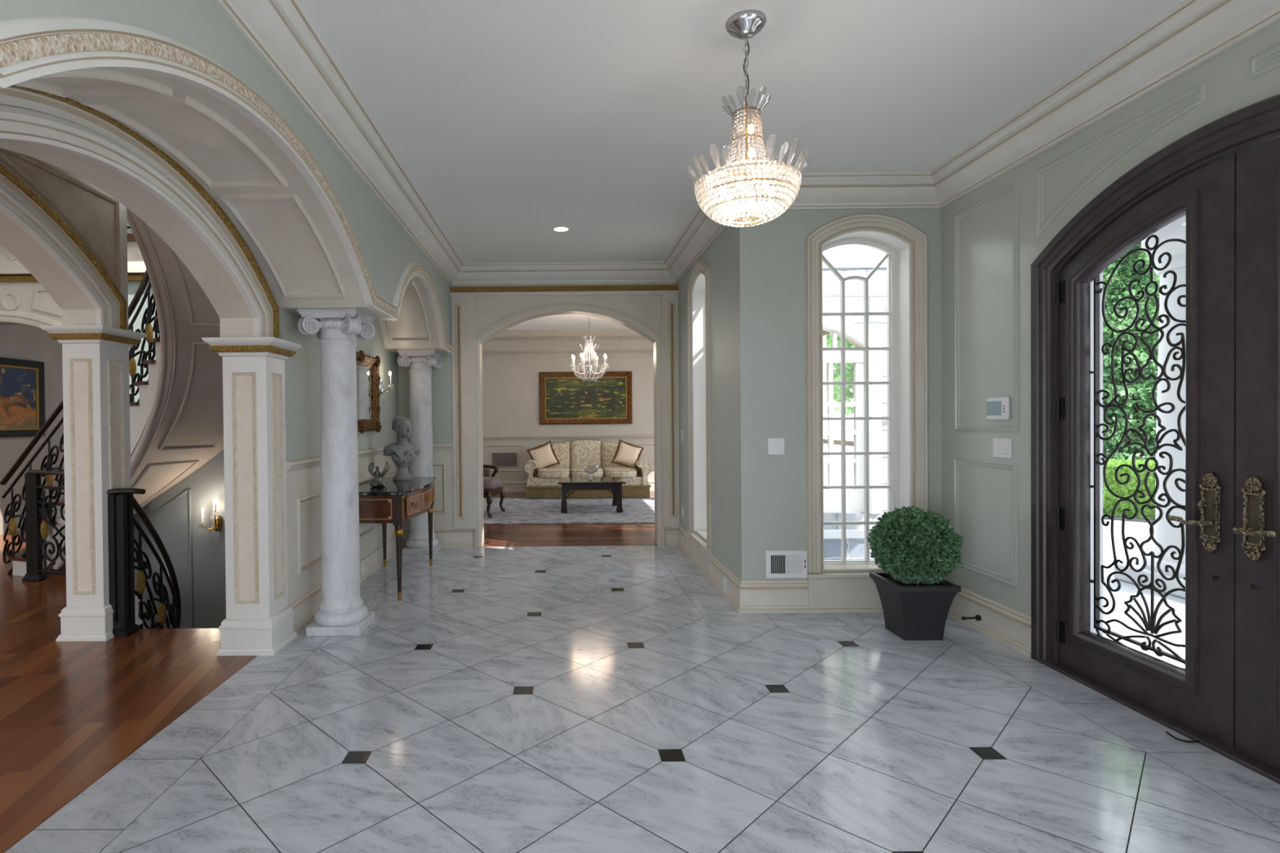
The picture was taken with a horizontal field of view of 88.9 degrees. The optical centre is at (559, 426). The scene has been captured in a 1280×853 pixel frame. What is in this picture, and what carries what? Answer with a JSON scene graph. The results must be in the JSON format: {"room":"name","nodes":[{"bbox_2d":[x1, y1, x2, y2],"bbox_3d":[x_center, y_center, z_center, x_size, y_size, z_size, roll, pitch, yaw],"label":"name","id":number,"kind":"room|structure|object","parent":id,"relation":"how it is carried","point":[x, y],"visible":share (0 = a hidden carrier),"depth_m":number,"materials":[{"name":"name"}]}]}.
{"room":"entrance hall","nodes":[
{"label":"entrance hall","id":0,"kind":"room"},
{"bbox_2d":[0,324,64,534],"bbox_3d":[-7.111,-0.174,9.155,0.200,3.050,3.750,-1,1,0],"label":"wall","id":1,"kind":"structure","parent":0,"point":[22,342],"depth_m":8.60,"materials":[{"name":"beige paint"}]},
{"bbox_2d":[0,357,45,437],"bbox_3d":[-6.988,-0.359,8.112,0.060,1.000,1.330,-1,1,0],"label":"framed painting","id":2,"kind":"object","parent":1,"relation":"attached to","point":[22,382],"visible":0.95,"depth_m":8.43,"materials":[{"name":"black"}]},
{"bbox_2d":[0,157,128,330],"bbox_3d":[-3.081,-2.617,2.691,0.240,4.000,3.410,-1,1,0],"label":"wall","id":3,"kind":"structure","parent":0,"point":[77,309],"depth_m":3.96,"materials":[{"name":"beige paint"}]},
{"bbox_2d":[0,148,115,274],"bbox_3d":[-2.942,-1.252,3.517,0.008,0.577,1.535,-1,1,0],"label":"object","id":4,"kind":"structure","parent":3,"relation":"attached to","point":[95,215],"depth_m":4.01,"materials":[{"name":"beige paint"}]},
{"bbox_2d":[0,147,120,289],"bbox_3d":[-2.931,-1.221,3.531,0.028,0.649,1.572,-1,1,0],"label":"trim","id":5,"kind":"structure","parent":3,"relation":"attached to","point":[116,278],"depth_m":3.89,"materials":[{"name":"beige paint"}]},
{"bbox_2d":[0,162,126,329],"bbox_3d":[-2.942,-1.046,2.712,0.050,0.856,3.264,-1,1,0],"label":"trim","id":6,"kind":"structure","parent":3,"relation":"attached to","point":[15,203],"depth_m":3.80,"materials":[{"name":"beige paint"}]},
{"bbox_2d":[133,449,226,628],"bbox_3d":[-3.096,0.909,5.925,3.686,5.681,0.984,0,1,41],"label":"wall","id":7,"kind":"structure","parent":0,"point":[206,484],"depth_m":6.50,"materials":[{"name":"grey paint"}]},
{"bbox_2d":[133,489,193,628],"bbox_3d":[-2.992,1.133,5.871,3.119,4.814,0.776,0,1,41],"label":"trim","id":8,"kind":"structure","parent":7,"relation":"attached to","point":[188,491],"depth_m":6.49,"materials":[{"name":"grey paint"}]},
{"bbox_2d":[198,498,222,537],"bbox_3d":[-3.438,0.928,6.393,0.214,0.439,0.169,-1,1,0],"label":"sconce","id":9,"kind":"object","parent":7,"relation":"attached to","point":[218,522],"visible":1,"depth_m":6.38,"materials":[{"name":"gold metal"}]},
{"bbox_2d":[0,138,399,461],"bbox_3d":[-1.878,-0.168,4.177,0.250,3.050,5.760,-1,1,0],"label":"wall","id":10,"kind":"structure","parent":0,"point":[236,319],"depth_m":3.83,"materials":[{"name":"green paint"}]},
{"bbox_2d":[0,84,279,338],"bbox_3d":[-1.791,-0.884,2.699,0.050,0.752,2.684,-1,1,0],"label":"trim","id":11,"kind":"structure","parent":10,"relation":"attached to","point":[25,116],"depth_m":2.69,"materials":[{"name":"beige paint"}]},
{"bbox_2d":[355,350,381,433],"bbox_3d":[-1.707,-0.294,5.576,0.082,0.718,1.066,-1,1,0],"label":"gilt mirror","id":12,"kind":"object","parent":10,"relation":"attached to","point":[368,394],"visible":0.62,"depth_m":5.83,"materials":[{"name":"gold glass"}]},
{"bbox_2d":[355,364,372,419],"bbox_3d":[-1.738,-0.294,5.575,0.010,0.510,0.860,-1,1,0],"label":"mirror glass","id":13,"kind":"object","parent":12,"relation":"attached to","point":[364,371],"depth_m":5.76,"materials":[{"name":"white"}]},
{"bbox_2d":[285,444,453,473],"bbox_3d":[-1.453,0.246,5.582,0.580,0.075,2.915,-1,1,0],"label":"trim","id":14,"kind":"structure","parent":10,"relation":"attached to","point":[295,465],"depth_m":4.62,"materials":[{"name":"beige paint"}]},
{"bbox_2d":[286,450,453,604],"bbox_3d":[-1.449,0.698,5.596,0.580,0.880,2.935,-1,1,0],"label":"trim","id":15,"kind":"structure","parent":10,"relation":"attached to","point":[303,486],"depth_m":4.59,"materials":[{"name":"beige paint"}]},
{"bbox_2d":[288,528,473,633],"bbox_3d":[-1.339,1.225,5.601,0.790,0.225,2.935,-1,1,0],"label":"baseboard","id":16,"kind":"structure","parent":10,"relation":"attached to","point":[304,607],"depth_m":6.01,"materials":[{"name":"beige paint"}]},
{"bbox_2d":[379,371,393,404],"bbox_3d":[-1.688,-0.371,6.272,0.176,0.329,0.080,-1,1,-37],"label":"sconce","id":17,"kind":"object","parent":10,"relation":"attached to","point":[382,390],"visible":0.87,"depth_m":6.26,"materials":[{"name":"silver metal"}]},
{"bbox_2d":[0,0,450,353],"bbox_3d":[-1.501,-1.202,2.269,0.600,0.950,9.550,-1,1,0],"label":"wall","id":18,"kind":"structure","parent":0,"point":[286,237],"depth_m":3.12,"materials":[{"name":"green paint"}]},
{"bbox_2d":[13,67,431,342],"bbox_3d":[-1.487,-1.018,3.949,0.410,0.469,5.001,-1,1,0],"label":"trim","id":19,"kind":"structure","parent":18,"relation":"attached to","point":[147,91],"depth_m":2.58,"materials":[{"name":"beige paint"}]},
{"bbox_2d":[0,16,453,353],"bbox_3d":[-1.193,-1.036,2.269,0.052,0.619,9.550,-1,1,0],"label":"trim","id":20,"kind":"structure","parent":18,"relation":"attached to","point":[12,29],"depth_m":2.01,"materials":[{"name":"beige paint"}]},
{"bbox_2d":[0,491,654,852],"bbox_3d":[-2.015,1.425,5.024,11.900,0.150,15.000,-1,1,0],"label":"floor","id":21,"kind":"structure","parent":0,"point":[71,713],"depth_m":3.44,"materials":[{"name":"brown wood"}]},
{"bbox_2d":[22,470,66,582],"bbox_3d":[-4.355,0.875,5.612,0.837,0.978,0.122,0,1,22],"label":"stair railing","id":22,"kind":"object","parent":21,"relation":"on","point":[37,527],"visible":0.63,"depth_m":5.69,"materials":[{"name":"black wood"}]},
{"bbox_2d":[39,324,147,641],"bbox_3d":[-3.048,0.366,4.287,0.400,2.000,0.440,-1,1,0],"label":"square pillar","id":23,"kind":"structure","parent":21,"relation":"on","point":[95,357],"depth_m":4.15,"materials":[{"name":"white paint"}]},
{"bbox_2d":[8,207,223,576],"bbox_3d":[-3.656,-0.206,5.872,4.393,3.123,1.541,0,1,35],"label":"curved staircase","id":24,"kind":"structure","parent":21,"relation":"on","point":[176,424],"depth_m":5.47,"materials":[{"name":"beige paint"}]},
{"bbox_2d":[0,269,159,573],"bbox_3d":[-3.955,-0.717,5.512,2.612,4.283,0.552,0,1,33],"label":"stair railing","id":25,"kind":"object","parent":24,"relation":"on","point":[12,526],"visible":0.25,"depth_m":5.76,"materials":[{"name":"black metal"}]},
{"bbox_2d":[106,488,146,637],"bbox_3d":[-2.854,0.886,4.269,0.194,0.958,0.175,-1,1,0],"label":"newel post","id":26,"kind":"object","parent":21,"relation":"on","point":[120,500],"visible":0.99,"depth_m":4.21,"materials":[{"name":"black wood"}]},
{"bbox_2d":[201,337,302,656],"bbox_3d":[-1.869,0.419,3.998,0.420,1.880,0.420,-1,1,0],"label":"square pillar","id":27,"kind":"structure","parent":21,"relation":"on","point":[259,620],"depth_m":3.87,"materials":[{"name":"white paint"}]},
{"bbox_2d":[483,497,654,524],"bbox_3d":[0.255,1.271,9.968,5.000,0.014,2.790,-1,1,0],"label":"area rug","id":28,"kind":"object","parent":21,"relation":"on","point":[517,510],"visible":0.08,"depth_m":9.60,"materials":[{"name":"grey carpet"}]},
{"bbox_2d":[483,464,505,518],"bbox_3d":[-1.244,0.731,9.436,0.765,1.103,0.771,0,1,12],"label":"armchair","id":29,"kind":"object","parent":28,"relation":"on","point":[492,486],"visible":0.32,"depth_m":9.30,"materials":[{"name":"brown wood"}]},
{"bbox_2d":[483,476,502,490],"bbox_3d":[-1.192,0.834,9.426,0.660,0.170,0.600,0,1,11],"label":"seat cushion","id":30,"kind":"object","parent":29,"relation":"on","point":[490,483],"depth_m":9.21,"materials":[{"name":"pink fabric"}]},
{"bbox_2d":[557,476,625,513],"bbox_3d":[0.478,1.038,9.869,0.988,0.450,0.884,-1,1,0],"label":"coffee table","id":31,"kind":"object","parent":28,"relation":"on","point":[614,484],"visible":1,"depth_m":9.48,"materials":[{"name":"black wood"}]},
{"bbox_2d":[582,463,599,480],"bbox_3d":[0.474,0.691,9.706,0.262,0.247,0.175,-1,1,0],"label":"glass bowl","id":32,"kind":"object","parent":31,"relation":"on","point":[598,464],"visible":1,"depth_m":9.69,"materials":[{"name":"clear glass"}]},
{"bbox_2d":[481,542,657,546],"bbox_3d":[0.118,1.317,7.164,2.010,0.023,0.200,-1,1,0],"label":"trim","id":33,"kind":"structure","parent":21,"relation":"attached to","point":[574,544],"depth_m":7.15,"materials":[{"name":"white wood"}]},
{"bbox_2d":[524,439,650,498],"bbox_3d":[0.493,0.743,11.639,2.174,0.981,1.015,-1,1,0],"label":"sofa","id":34,"kind":"object","parent":21,"relation":"on","point":[571,455],"visible":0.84,"depth_m":11.20,"materials":[{"name":"beige fabric"}]},
{"bbox_2d":[526,440,560,473],"bbox_3d":[-0.284,0.550,11.628,0.596,0.580,0.213,-1,1,-8],"label":"throw pillow","id":35,"kind":"object","parent":34,"relation":"on","point":[544,455],"visible":0.84,"depth_m":11.58,"materials":[{"name":"beige fabric"}]},
{"bbox_2d":[537,466,570,478],"bbox_3d":[-0.092,0.830,11.560,0.584,0.170,0.840,-1,1,0],"label":"seat cushion","id":36,"kind":"object","parent":34,"relation":"on","point":[550,472],"depth_m":11.18,"materials":[{"name":"beige fabric"}]},
{"bbox_2d":[548,441,570,469],"bbox_3d":[-0.082,0.551,11.985,0.570,0.510,0.246,-1,1,0],"label":"cushion","id":37,"kind":"object","parent":34,"relation":"on","point":[562,450],"depth_m":11.91,"materials":[{"name":"beige fabric"}]},
{"bbox_2d":[570,440,601,468],"bbox_3d":[0.493,0.528,11.982,0.570,0.545,0.246,-1,1,0],"label":"cushion","id":38,"kind":"object","parent":34,"relation":"on","point":[588,453],"depth_m":11.91,"materials":[{"name":"beige fabric"}]},
{"bbox_2d":[570,466,604,477],"bbox_3d":[0.493,0.825,11.557,0.584,0.170,0.840,-1,1,0],"label":"seat cushion","id":39,"kind":"object","parent":34,"relation":"on","point":[575,472],"depth_m":11.18,"materials":[{"name":"beige fabric"}]},
{"bbox_2d":[601,441,622,468],"bbox_3d":[1.068,0.541,11.980,0.570,0.510,0.246,-1,1,0],"label":"cushion","id":40,"kind":"object","parent":34,"relation":"on","point":[608,448],"depth_m":11.91,"materials":[{"name":"beige fabric"}]},
{"bbox_2d":[603,466,637,478],"bbox_3d":[1.078,0.820,11.555,0.584,0.170,0.840,-1,1,0],"label":"seat cushion","id":41,"kind":"object","parent":34,"relation":"on","point":[624,472],"depth_m":11.18,"materials":[{"name":"beige fabric"}]},
{"bbox_2d":[611,439,644,469],"bbox_3d":[1.228,0.519,11.621,0.583,0.580,0.209,0,1,7],"label":"throw pillow","id":42,"kind":"object","parent":34,"relation":"on","point":[627,455],"visible":0.9,"depth_m":11.57,"materials":[{"name":"beige fabric"}]},
{"bbox_2d":[0,220,677,444],"bbox_3d":[-3.339,-0.461,7.150,9.268,8.400,0.220,-1,1,0],"label":"wall","id":43,"kind":"structure","parent":0,"point":[646,308],"depth_m":7.03,"materials":[{"name":"beige paint"}]},
{"bbox_2d":[0,281,62,328],"bbox_3d":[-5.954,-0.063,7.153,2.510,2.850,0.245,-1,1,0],"label":"trim","id":44,"kind":"structure","parent":43,"relation":"attached to","point":[10,301],"depth_m":7.03,"materials":[{"name":"beige paint"}]},
{"bbox_2d":[0,241,146,275],"bbox_3d":[-4.970,-1.815,6.993,6.030,0.340,0.120,-1,1,0],"label":"ceiling","id":45,"kind":"structure","parent":43,"relation":"attached to","point":[9,264],"depth_m":6.97,"materials":[{"name":"beige paint"}]},
{"bbox_2d":[0,273,150,282],"bbox_3d":[-4.969,-1.636,7.025,6.030,0.120,0.060,-1,1,0],"label":"trim","id":46,"kind":"structure","parent":43,"relation":"attached to","point":[137,277],"depth_m":7.01,"materials":[{"name":"gold metal"}]},
{"bbox_2d":[127,233,136,241],"bbox_3d":[-4.972,-2.010,6.951,6.030,0.050,0.200,-1,1,0],"label":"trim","id":47,"kind":"structure","parent":43,"relation":"attached to","point":[131,237],"depth_m":6.85,"materials":[{"name":"brown wood"}]},
{"bbox_2d":[449,284,678,292],"bbox_3d":[0.052,-1.490,7.014,2.468,0.051,0.042,-1,1,0],"label":"trim","id":48,"kind":"structure","parent":43,"relation":"attached to","point":[628,287],"depth_m":7.00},
{"bbox_2d":[449,289,678,296],"bbox_3d":[0.052,-1.440,7.018,2.468,0.040,0.034,-1,1,0],"label":"trim","id":49,"kind":"structure","parent":43,"relation":"attached to","point":[670,291],"depth_m":7.00,"materials":[{"name":"beige paint"}]},
{"bbox_2d":[451,293,679,528],"bbox_3d":[0.069,-0.160,7.034,2.458,2.540,0.030,-1,1,0],"label":"trim","id":50,"kind":"structure","parent":43,"relation":"attached to","point":[469,521],"depth_m":7.02,"materials":[{"name":"beige paint"}]},
{"bbox_2d":[473,303,665,547],"bbox_3d":[0.101,-0.014,7.135,2.090,2.645,0.230,-1,1,0],"label":"trim","id":51,"kind":"structure","parent":43,"relation":"attached to","point":[628,322],"depth_m":7.03,"materials":[{"name":"beige paint"}]},
{"bbox_2d":[482,356,654,480],"bbox_3d":[0.202,-0.272,12.397,7.700,3.050,0.200,-1,1,0],"label":"wall","id":52,"kind":"structure","parent":0,"point":[510,385],"depth_m":12.30,"materials":[{"name":"paint"}]},
{"bbox_2d":[492,452,517,466],"bbox_3d":[-1.035,0.635,12.301,0.470,0.260,0.014,-1,1,0],"label":"air vent","id":53,"kind":"object","parent":52,"relation":"in","point":[515,453],"visible":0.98,"depth_m":12.30,"materials":[{"name":"grey metal"}]},
{"bbox_2d":[539,371,632,424],"bbox_3d":[0.504,-0.533,12.263,1.750,0.990,0.060,-1,1,0],"label":"framed painting","id":54,"kind":"object","parent":52,"relation":"attached to","point":[565,398],"visible":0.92,"depth_m":12.28,"materials":[{"name":"green paint"}]},
{"bbox_2d":[4,545,1279,852],"bbox_3d":[0.475,1.356,2.312,4.532,0.001,9.598,-1,1,0],"label":"floor","id":55,"kind":"structure","parent":0,"point":[512,804],"depth_m":2.75,"materials":[{"name":"white stone"}]},
{"bbox_2d":[297,308,375,636],"bbox_3d":[-1.468,0.296,4.330,0.411,2.112,0.411,-1,1,0],"label":"marble column","id":56,"kind":"structure","parent":55,"relation":"on","point":[341,611],"depth_m":4.22,"materials":[{"name":"white stone"}]},
{"bbox_2d":[358,476,435,600],"bbox_3d":[-1.411,0.917,5.591,0.603,0.843,1.316,-1,1,0],"label":"console table","id":57,"kind":"object","parent":55,"relation":"on","point":[396,502],"visible":0.8,"depth_m":5.06,"materials":[{"name":"brown wood"}]},
{"bbox_2d":[368,462,390,487],"bbox_3d":[-1.490,0.398,5.359,0.142,0.204,0.192,-1,1,0],"label":"bird sculpture","id":58,"kind":"object","parent":57,"relation":"on","point":[378,482],"visible":1,"depth_m":5.31,"materials":[{"name":"grey ceramic"}]},
{"bbox_2d":[382,416,420,480],"bbox_3d":[-1.452,0.200,5.967,0.307,0.584,0.251,-1,1,0],"label":"bust","id":59,"kind":"object","parent":57,"relation":"on","point":[402,453],"visible":1,"depth_m":5.89,"materials":[{"name":"grey stone"}]},
{"bbox_2d":[382,444,417,464],"bbox_3d":[-1.435,0.258,5.945,0.321,0.187,0.161,-1,1,-32],"label":"drapery","id":60,"kind":"object","parent":59,"relation":"hanging from","point":[401,454],"depth_m":5.88,"materials":[{"name":"grey stone"}]},
{"bbox_2d":[397,349,442,555],"bbox_3d":[-1.457,0.269,6.850,0.411,2.112,0.411,-1,1,0],"label":"marble column","id":61,"kind":"structure","parent":55,"relation":"on","point":[420,362],"depth_m":6.74,"materials":[{"name":"white stone"}]},
{"bbox_2d":[35,546,1279,852],"bbox_3d":[0.515,1.431,2.313,4.615,0.148,9.600,-1,1,0],"label":"trim","id":62,"kind":"structure","parent":55,"relation":"in","point":[1136,798],"depth_m":2.73,"materials":[{"name":"grey tile"}]},
{"bbox_2d":[866,505,964,640],"bbox_3d":[2.252,0.913,4.098,0.542,0.818,0.529,-1,1,0],"label":"planter","id":63,"kind":"object","parent":55,"relation":"on","point":[915,548],"visible":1,"depth_m":3.97,"materials":[{"name":"grey"}]},
{"bbox_2d":[1165,731,1200,742],"bbox_3d":[2.635,1.315,2.731,0.120,0.031,0.018,0,1,23],"label":"weatherstrip","id":64,"kind":"object","parent":55,"relation":"on","point":[1166,732],"visible":1,"depth_m":2.73,"materials":[{"name":"black rubber"}]},
{"bbox_2d":[677,224,733,573],"bbox_3d":[1.403,-0.216,6.032,0.220,3.050,2.440,-1,1,0],"label":"wall","id":65,"kind":"structure","parent":0,"point":[717,255],"depth_m":5.26,"materials":[{"name":"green paint"}]},
{"bbox_2d":[686,260,711,575],"bbox_3d":[1.376,-0.117,5.948,0.265,2.774,0.860,-1,1,0],"label":"window","id":66,"kind":"structure","parent":65,"relation":"in","point":[699,286],"depth_m":6.25,"materials":[{"name":"white glass"}]},
{"bbox_2d":[297,0,1184,329],"bbox_3d":[0.156,-1.795,4.981,7.700,0.150,15.000,-1,1,0],"label":"ceiling","id":67,"kind":"structure","parent":0,"point":[510,120],"depth_m":3.31,"materials":[{"name":"white paint"}]},
{"bbox_2d":[551,226,570,232],"bbox_3d":[0.017,-1.722,5.667,0.170,0.006,0.170,-1,1,0],"label":"recessed light","id":68,"kind":"object","parent":67,"relation":"in","point":[558,228],"visible":1,"depth_m":5.66,"materials":[{"name":"white plastic"}]},
{"bbox_2d":[570,315,608,383],"bbox_3d":[0.458,-1.208,9.886,0.660,1.130,0.660,-1,1,0],"label":"chandelier","id":69,"kind":"object","parent":67,"relation":"hanging from","point":[588,368],"visible":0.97,"depth_m":9.86,"materials":[{"name":"clear glass"}]},
{"bbox_2d":[686,9,808,226],"bbox_3d":[0.789,-1.278,2.728,0.496,0.848,0.492,-1,1,0],"label":"crystal chandelier","id":70,"kind":"object","parent":67,"relation":"hanging from","point":[745,24],"visible":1,"depth_m":2.69,"materials":[{"name":"clear glass"}]},
{"bbox_2d":[822,334,826,485],"bbox_3d":[3.901,-0.277,9.756,0.120,3.050,5.050,-1,1,0],"label":"wall","id":71,"kind":"structure","parent":0,"point":[824,337],"depth_m":9.58,"materials":[{"name":"paint"}]},
{"bbox_2d":[731,208,942,580],"bbox_3d":[2.108,-0.209,4.699,1.642,3.050,0.220,-1,1,0],"label":"wall","id":72,"kind":"structure","parent":0,"point":[769,386],"depth_m":4.59,"materials":[{"name":"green paint"}]},
{"bbox_2d":[768,438,784,454],"bbox_3d":[1.539,0.143,4.590,0.118,0.117,0.011,-1,1,0],"label":"light switch","id":73,"kind":"object","parent":72,"relation":"attached to","point":[775,446],"visible":1,"depth_m":4.59,"materials":[{"name":"white plastic"}]},
{"bbox_2d":[765,550,807,577],"bbox_3d":[1.613,0.982,4.597,0.294,0.194,0.014,-1,1,0],"label":"air vent","id":74,"kind":"object","parent":72,"relation":"in","point":[779,564],"visible":1,"depth_m":4.60,"materials":[{"name":"white plastic"}]},
{"bbox_2d":[805,213,928,607],"bbox_3d":[2.177,-0.111,4.672,0.860,2.774,0.265,-1,1,0],"label":"window","id":75,"kind":"structure","parent":72,"relation":"in","point":[905,246],"depth_m":4.59,"materials":[{"name":"beige paint"}]},
{"bbox_2d":[823,537,874,559],"bbox_3d":[3.040,1.462,7.243,3.010,0.440,0.060,-1,1,0],"label":"wall","id":76,"kind":"structure","parent":0,"point":[855,547],"depth_m":7.21,"materials":[{"name":"grey stone"}]},
{"bbox_2d":[822,244,887,529],"bbox_3d":[3.020,-0.819,7.339,3.010,5.000,0.180,-1,1,0],"label":"wall","id":77,"kind":"structure","parent":0,"point":[854,289],"depth_m":7.24,"materials":[{"name":"paint"}]},
{"bbox_2d":[481,328,831,358],"bbox_3d":[0.190,-1.525,9.764,7.280,0.490,5.040,-1,1,0],"label":"trim","id":78,"kind":"structure","parent":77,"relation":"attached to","point":[611,342],"depth_m":12.15,"materials":[{"name":"paint"}]},
{"bbox_2d":[483,435,853,493],"bbox_3d":[0.210,0.743,9.787,7.280,1.075,5.040,-1,1,0],"label":"trim","id":79,"kind":"structure","parent":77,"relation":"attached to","point":[508,486],"depth_m":12.28,"materials":[{"name":"paint"}]},
{"bbox_2d":[823,528,871,538],"bbox_3d":[3.038,1.202,7.220,3.010,0.080,0.100,-1,1,0],"label":"trim","id":80,"kind":"structure","parent":77,"relation":"attached to","point":[828,534],"depth_m":7.17,"materials":[{"name":"white stone"}]},
{"bbox_2d":[822,315,881,513],"bbox_3d":[2.681,-0.156,7.322,1.860,2.280,0.210,-1,1,0],"label":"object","id":81,"kind":"structure","parent":77,"relation":"in","point":[854,334],"depth_m":7.33,"materials":[{"name":"white paint"}]},
{"bbox_2d":[941,20,1279,616],"bbox_3d":[2.799,-0.191,2.436,0.200,3.050,4.300,-1,1,0],"label":"wall","id":82,"kind":"structure","parent":0,"point":[985,233],"depth_m":3.92,"materials":[{"name":"green paint"}]},
{"bbox_2d":[213,0,1279,285],"bbox_3d":[0.741,-1.597,2.255,3.890,0.200,9.550,-1,1,0],"label":"trim","id":83,"kind":"structure","parent":82,"relation":"attached to","point":[1192,33],"depth_m":3.52,"materials":[{"name":"beige paint"}]},
{"bbox_2d":[665,524,1031,657],"bbox_3d":[1.639,1.203,5.208,1.271,0.225,3.688,-1,1,-30],"label":"baseboard","id":84,"kind":"structure","parent":82,"relation":"attached to","point":[1010,627],"depth_m":4.58,"materials":[{"name":"beige paint"}]},
{"bbox_2d":[961,614,981,621],"bbox_3d":[2.647,1.232,4.162,0.112,0.035,0.036,-1,1,0],"label":"door stop","id":85,"kind":"object","parent":82,"relation":"attached to","point":[978,617],"visible":1,"depth_m":4.16,"materials":[{"name":"black metal"}]},
{"bbox_2d":[986,396,1009,420],"bbox_3d":[2.691,-0.107,3.973,0.032,0.142,0.190,-1,1,0],"label":"thermostat","id":86,"kind":"object","parent":82,"relation":"attached to","point":[997,408],"visible":1,"depth_m":3.95,"materials":[{"name":"white plastic"}]},
{"bbox_2d":[992,438,1012,458],"bbox_3d":[2.703,0.134,3.955,0.011,0.118,0.165,-1,1,0],"label":"light switch","id":87,"kind":"object","parent":82,"relation":"attached to","point":[1002,447],"visible":1,"depth_m":3.94,"materials":[{"name":"white plastic"}]},
{"bbox_2d":[1090,271,1102,636],"bbox_3d":[2.981,-0.120,2.616,0.160,3.000,2.640,-1,1,0],"label":"trim","id":88,"kind":"structure","parent":82,"relation":"attached to","point":[1092,629],"depth_m":3.65,"materials":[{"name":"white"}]},
{"bbox_2d":[953,42,1279,588],"bbox_3d":[2.694,-0.230,2.611,0.012,2.405,3.650,-1,1,0],"label":"trim","id":89,"kind":"structure","parent":82,"relation":"attached to","point":[1268,60],"depth_m":3.81,"materials":[{"name":"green paint"}]},
{"bbox_2d":[1031,93,1279,784],"bbox_3d":[2.761,0.048,2.619,0.222,2.588,2.126,-1,1,0],"label":"door","id":90,"kind":"structure","parent":82,"relation":"in","point":[1224,175],"depth_m":2.79,"materials":[{"name":"brown wood"}]},
{"bbox_3d":[-3.994,3.867,5.008,4.300,0.200,4.300,-1,1,0],"label":"floor","id":91,"kind":"structure","parent":0,"visible":0},
{"bbox_3d":[-3.300,3.273,5.547,2.507,3.488,2.233,-1,1,0],"label":"curved staircase","id":92,"kind":"structure","parent":91,"relation":"on","visible":0},
{"bbox_2d":[133,496,181,628],"bbox_3d":[-3.264,2.051,5.175,0.423,3.215,1.449,-1,1,-38],"label":"stair railing","id":93,"kind":"object","parent":92,"relation":"on","point":[174,610],"visible":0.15,"depth_m":4.72,"materials":[{"name":"black metal"}]},
{"label":"outside","id":94,"kind":"structure","parent":0,"visible":0},
{"bbox_2d":[826,435,1155,576],"bbox_3d":[0.016,1.809,0.019,120.000,0.150,120.000,-1,1,0],"label":"ground","id":95,"kind":"structure","parent":94,"point":[1139,531],"depth_m":9.50,"materials":[{"name":"white concrete"}]},
{"bbox_2d":[826,333,857,416],"bbox_3d":[9.431,-4.052,20.329,7.495,10.988,7.197,-1,1,0],"label":"maple tree","id":96,"kind":"object","parent":95,"relation":"on","point":[849,373],"visible":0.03,"depth_m":19.67,"materials":[{"name":"green plant"}]},
{"bbox_2d":[1104,515,1155,523],"bbox_3d":[9.237,1.530,10.805,9.200,0.020,0.430,0,1,42],"label":"planting bed","id":97,"kind":"object","parent":95,"relation":"on","point":[1116,517],"depth_m":10.55,"materials":[{"name":"grey"}]},
{"bbox_2d":[1102,457,1155,519],"bbox_3d":[9.655,1.057,11.258,8.101,0.970,1.045,0,1,42],"label":"clipped hedge","id":98,"kind":"object","parent":97,"relation":"on","point":[1109,500],"visible":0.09,"depth_m":10.83,"materials":[{"name":"green plant"}]},
{"bbox_2d":[1102,241,1159,461],"bbox_3d":[12.453,-1.739,14.247,3.324,6.442,3.312,-1,1,-44],"label":"conifer tree","id":99,"kind":"object","parent":95,"relation":"on","point":[1140,392],"visible":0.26,"depth_m":13.59,"materials":[{"name":"green plant"}]},
{"bbox_2d":[1102,576,1185,668],"bbox_3d":[4.405,1.517,2.672,3.040,0.300,6.150,-1,1,0],"label":"pavement","id":100,"kind":"structure","parent":95,"relation":"on","point":[1126,589],"depth_m":4.57,"materials":[{"name":"stone"}]},
{"bbox_2d":[1113,215,1186,598],"bbox_3d":[5.271,-0.192,5.196,0.900,3.050,0.900,-1,1,0],"label":"porch column","id":101,"kind":"structure","parent":100,"relation":"on","point":[1166,535],"depth_m":5.20,"materials":[{"name":"white stone"}]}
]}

